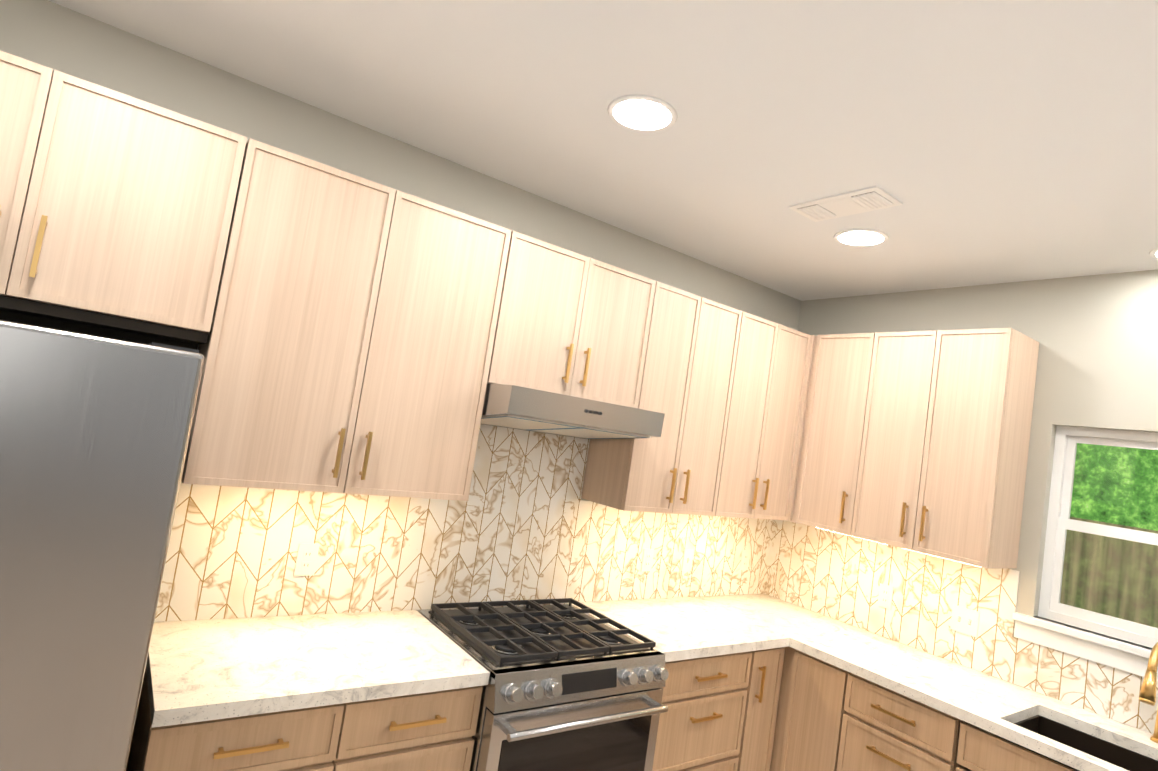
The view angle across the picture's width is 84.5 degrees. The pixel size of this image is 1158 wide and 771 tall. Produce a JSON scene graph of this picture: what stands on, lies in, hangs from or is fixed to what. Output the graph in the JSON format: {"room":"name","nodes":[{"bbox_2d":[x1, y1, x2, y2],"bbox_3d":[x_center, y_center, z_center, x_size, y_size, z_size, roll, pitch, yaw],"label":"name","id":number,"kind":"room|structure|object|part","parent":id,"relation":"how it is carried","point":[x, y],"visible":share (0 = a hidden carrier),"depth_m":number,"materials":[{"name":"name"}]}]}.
{"room":"kitchen","nodes":[
{"label":"kitchen","id":0,"kind":"room"},
{"bbox_2d":[0,0,800,610],"bbox_3d":[-0.442,0.489,2.848,4.330,2.743,0.150,11,-5,-36],"label":"wall","id":1,"kind":"structure","parent":0,"point":[66,40],"depth_m":2.36,"materials":[{"name":"grey paint"}]},
{"bbox_2d":[0,51,246,349],"bbox_3d":[-1.517,-0.505,1.719,0.980,0.651,0.356,11,-5,-36],"label":"upper cabinet","id":2,"kind":"object","parent":1,"relation":"attached to","point":[115,203],"depth_m":1.73,"materials":[{"name":"brown wood"}]},
{"bbox_3d":[-1.579,-0.211,1.722,0.979,0.053,0.296,11,-5,-36],"label":"wall cabinet recess","id":3,"kind":"part","parent":2,"relation":"part of","materials":[{"name":"beige wood"}]},
{"bbox_2d":[181,138,511,500],"bbox_3d":[-0.786,-0.156,2.259,0.916,1.049,0.356,11,-5,-36],"label":"upper cabinet","id":4,"kind":"object","parent":1,"relation":"attached to","point":[347,348],"visible":0.98,"depth_m":2.10,"materials":[{"name":"brown wood"}]},
{"bbox_2d":[154,424,773,621],"bbox_3d":[-0.078,0.635,3.019,3.180,0.785,0.007,11,-5,-36],"label":"tile backsplash","id":5,"kind":"structure","parent":1,"relation":"attached to","point":[524,522],"depth_m":2.71,"materials":[{"name":"white tile"}]},
{"bbox_2d":[294,543,319,575],"bbox_3d":[-1.001,0.640,2.343,0.071,0.116,0.008,11,-5,-36],"label":"outlet","id":6,"kind":"object","parent":5,"relation":"attached to","point":[306,560],"visible":1,"depth_m":2.34,"materials":[{"name":"white plastic"}]},
{"bbox_2d":[641,549,653,570],"bbox_3d":[0.359,0.913,3.333,0.071,0.116,0.008,11,-5,-36],"label":"outlet","id":7,"kind":"object","parent":5,"relation":"attached to","point":[647,560],"visible":1,"depth_m":3.33,"materials":[{"name":"white plastic"}]},
{"bbox_2d":[681,549,693,570],"bbox_3d":[0.601,0.962,3.504,0.071,0.116,0.016,11,-5,-36],"label":"outlet","id":8,"kind":"object","parent":5,"relation":"attached to","point":[687,560],"visible":1,"depth_m":3.50,"materials":[{"name":"white plastic"}]},
{"bbox_2d":[740,550,749,569],"bbox_3d":[0.989,1.040,3.792,0.071,0.116,0.008,11,-5,-36],"label":"outlet","id":9,"kind":"object","parent":5,"relation":"attached to","point":[745,558],"visible":1,"depth_m":3.79,"materials":[{"name":"white plastic"}]},
{"bbox_2d":[487,231,655,408],"bbox_3d":[-0.081,-0.247,2.763,0.756,0.591,0.356,11,-5,-36],"label":"upper cabinet","id":10,"kind":"object","parent":1,"relation":"attached to","point":[571,323],"visible":0.81,"depth_m":2.62,"materials":[{"name":"brown wood"}]},
{"bbox_2d":[481,384,664,438],"bbox_3d":[-0.094,0.129,2.678,0.752,0.158,0.508,11,-5,-36],"label":"under-cabinet range hood","id":11,"kind":"object","parent":10,"relation":"attached to","point":[518,407],"visible":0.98,"depth_m":2.46,"materials":[{"name":"silver metal"}]},
{"bbox_2d":[581,281,741,515],"bbox_3d":[0.429,0.088,3.143,0.596,1.049,0.356,11,-5,-36],"label":"upper cabinet","id":12,"kind":"object","parent":1,"relation":"attached to","point":[688,375],"visible":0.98,"depth_m":3.01,"materials":[{"name":"brown wood"}]},
{"bbox_2d":[715,311,814,520],"bbox_3d":[0.911,0.185,3.494,0.604,1.049,0.356,11,-5,-36],"label":"upper cabinet","id":13,"kind":"object","parent":1,"relation":"attached to","point":[760,446],"depth_m":3.37,"materials":[{"name":"brown wood"}]},
{"bbox_3d":[1.235,0.232,3.539,0.018,1.039,0.016,11,-5,-36],"label":"wall cabinet filler","id":14,"kind":"part","parent":13,"relation":"part of","materials":[{"name":"beige wood"}]},
{"bbox_2d":[48,0,1157,300],"bbox_3d":[-0.350,-1.251,-1.808,10.150,0.080,12.600,11,-5,-36],"label":"ceiling","id":15,"kind":"structure","parent":0,"point":[984,142],"depth_m":1.95,"materials":[{"name":"white paint"}]},
{"bbox_2d":[607,95,677,131],"bbox_3d":[0.200,-0.858,2.019,0.224,0.007,0.224,11,-5,-36],"label":"recessed light","id":16,"kind":"object","parent":15,"relation":"in","point":[643,113],"visible":1,"depth_m":2.00,"materials":[{"name":"white plastic"}]},
{"bbox_2d":[788,186,902,221],"bbox_3d":[1.029,-0.698,2.480,0.190,0.014,0.370,11,-5,-36],"label":"ceiling vent","id":17,"kind":"object","parent":15,"relation":"in","point":[872,198],"visible":0.98,"depth_m":2.46,"materials":[{"name":"white"}]},
{"bbox_2d":[834,228,888,245],"bbox_3d":[1.238,-0.648,2.799,0.224,0.007,0.224,11,-5,-36],"label":"recessed light","id":18,"kind":"object","parent":15,"relation":"in","point":[861,237],"visible":1,"depth_m":2.78,"materials":[{"name":"white plastic"}]},
{"bbox_2d":[1149,248,1157,258],"bbox_3d":[2.314,-0.510,2.445,0.190,0.007,0.190,11,-5,-36],"label":"recessed light","id":19,"kind":"object","parent":15,"relation":"in","point":[1153,253],"visible":1,"depth_m":2.49,"materials":[{"name":"white plastic"}]},
{"bbox_2d":[797,270,1157,756],"bbox_3d":[4.190,0.985,-0.054,0.150,2.743,10.000,11,-5,-36],"label":"wall","id":20,"kind":"structure","parent":0,"point":[1095,337],"depth_m":2.87,"materials":[{"name":"grey paint"}]},
{"bbox_2d":[791,333,866,533],"bbox_3d":[1.480,0.264,3.453,0.323,1.041,0.352,11,-5,-36],"label":"upper cabinet","id":21,"kind":"object","parent":20,"relation":"attached to","point":[828,436],"depth_m":3.40,"materials":[{"name":"brown wood"}]},
{"bbox_2d":[843,328,1038,568],"bbox_3d":[1.743,0.279,3.088,0.323,1.041,0.641,11,-5,-36],"label":"upper cabinet","id":22,"kind":"object","parent":20,"relation":"attached to","point":[916,441],"depth_m":2.92,"materials":[{"name":"brown wood"}]},
{"bbox_2d":[766,520,1157,733],"bbox_3d":[2.182,1.092,2.538,0.007,0.489,3.456,11,-5,-36],"label":"tile backsplash","id":23,"kind":"structure","parent":20,"relation":"attached to","point":[837,576],"depth_m":3.13,"materials":[{"name":"white tile"}]},
{"bbox_2d":[877,583,893,609],"bbox_3d":[1.598,1.099,3.324,0.008,0.116,0.071,11,-5,-36],"label":"outlet","id":24,"kind":"object","parent":23,"relation":"attached to","point":[885,596],"visible":1,"depth_m":3.32,"materials":[{"name":"white plastic"}]},
{"bbox_2d":[950,604,979,636],"bbox_3d":[1.820,1.111,3.009,0.016,0.116,0.116,11,-5,-36],"label":"outlet","id":25,"kind":"object","parent":23,"relation":"attached to","point":[964,620],"visible":1,"depth_m":3.01,"materials":[{"name":"white plastic"}]},
{"bbox_2d":[1012,426,1157,680],"bbox_3d":[2.345,0.670,2.507,0.150,0.966,1.003,11,-5,-36],"label":"window","id":26,"kind":"structure","parent":20,"relation":"in","point":[1060,522],"depth_m":2.74,"materials":[{"name":"white"}]},
{"bbox_3d":[-0.769,1.534,-2.001,10.150,0.080,12.600,11,-5,-36],"label":"floor","id":27,"kind":"structure","parent":0,"visible":0},
{"bbox_2d":[0,320,203,770],"bbox_3d":[-1.538,0.714,1.391,0.910,1.775,0.867,11,-5,-36],"label":"fridge","id":28,"kind":"object","parent":27,"relation":"on","point":[95,431],"visible":1,"depth_m":1.30,"materials":[{"name":"silver metal"}]},
{"bbox_2d":[126,667,343,770],"bbox_3d":[-1.095,1.281,1.910,0.470,0.859,0.651,11,-5,-36],"label":"base cabinet","id":29,"kind":"object","parent":27,"relation":"on","point":[305,739],"visible":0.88,"depth_m":1.71,"materials":[{"name":"brown wood"}]},
{"bbox_2d":[332,686,482,770],"bbox_3d":[-0.726,1.355,2.179,0.445,0.859,0.651,11,-5,-36],"label":"base cabinet","id":30,"kind":"object","parent":27,"relation":"on","point":[432,731],"visible":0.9,"depth_m":1.96,"materials":[{"name":"brown wood"}]},
{"bbox_2d":[146,610,489,727],"bbox_3d":[-0.852,0.872,2.075,0.924,0.040,0.649,11,-5,-36],"label":"countertop","id":31,"kind":"structure","parent":30,"relation":"on","point":[205,670],"depth_m":1.95,"materials":[{"name":"stone"}]},
{"bbox_2d":[418,598,668,770],"bbox_3d":[-0.196,1.413,2.483,0.760,0.943,0.748,11,-5,-36],"label":"gas range","id":32,"kind":"object","parent":27,"relation":"on","point":[569,687],"visible":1,"depth_m":2.30,"materials":[{"name":"silver metal"}]},
{"bbox_2d":[652,651,751,770],"bbox_3d":[0.314,1.564,2.936,0.615,0.859,0.651,11,-5,-36],"label":"base cabinet","id":33,"kind":"object","parent":27,"relation":"on","point":[700,725],"visible":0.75,"depth_m":2.73,"materials":[{"name":"brown wood"}]},
{"bbox_2d":[736,647,784,770],"bbox_3d":[0.671,1.636,3.196,0.273,0.859,0.651,11,-5,-36],"label":"base cabinet","id":34,"kind":"object","parent":27,"relation":"on","point":[761,709],"visible":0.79,"depth_m":2.96,"materials":[{"name":"brown wood"}]},
{"bbox_2d":[572,597,789,661],"bbox_3d":[0.461,1.136,3.031,0.825,0.040,0.649,11,-5,-36],"label":"countertop","id":35,"kind":"structure","parent":34,"relation":"on","point":[681,628],"depth_m":2.97,"materials":[{"name":"stone"}]},
{"bbox_2d":[770,646,849,770],"bbox_3d":[1.093,1.709,3.333,0.618,0.859,0.924,11,-5,-36],"label":"base cabinet","id":36,"kind":"object","parent":27,"relation":"on","point":[811,711],"visible":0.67,"depth_m":2.92,"materials":[{"name":"brown wood"}]},
{"bbox_2d":[694,594,1157,770],"bbox_3d":[1.892,1.301,2.308,0.671,0.040,3.502,11,-5,-36],"label":"countertop","id":37,"kind":"structure","parent":36,"relation":"on","point":[992,704],"depth_m":2.70,"materials":[{"name":"stone"}]},
{"bbox_2d":[995,715,1157,770],"bbox_3d":[1.914,1.420,2.165,0.397,0.203,0.762,11,-5,-36],"label":"undermount sink","id":38,"kind":"object","parent":37,"relation":"in","point":[1117,755],"visible":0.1,"depth_m":2.43,"materials":[{"name":"brown metal"}]},
{"bbox_2d":[1139,642,1157,742],"bbox_3d":[2.109,1.121,2.294,0.290,0.378,0.106,11,-5,-36],"label":"gooseneck faucet","id":39,"kind":"object","parent":37,"relation":"on","point":[1147,694],"visible":1,"depth_m":2.25,"materials":[{"name":"gold metal"}]},
{"bbox_2d":[837,673,994,770],"bbox_3d":[1.484,1.728,2.762,0.651,0.859,0.450,11,-5,-36],"label":"base cabinet","id":40,"kind":"object","parent":27,"relation":"on","point":[884,729],"visible":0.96,"depth_m":2.62,"materials":[{"name":"brown wood"}]},
{"bbox_2d":[956,722,1075,770],"bbox_3d":[1.880,1.758,2.210,0.651,0.840,0.900,11,-5,-36],"label":"base cabinet","id":41,"kind":"object","parent":27,"relation":"on","point":[980,750],"visible":0.95,"depth_m":2.33,"materials":[{"name":"brown wood"}]},
{"label":"outside","id":42,"kind":"structure","parent":0,"visible":0},
{"bbox_2d":[1060,443,1157,627],"bbox_3d":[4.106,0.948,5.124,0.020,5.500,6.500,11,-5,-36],"label":"tree","id":43,"kind":"object","parent":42,"point":[1097,554],"depth_m":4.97,"materials":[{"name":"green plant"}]}
]}

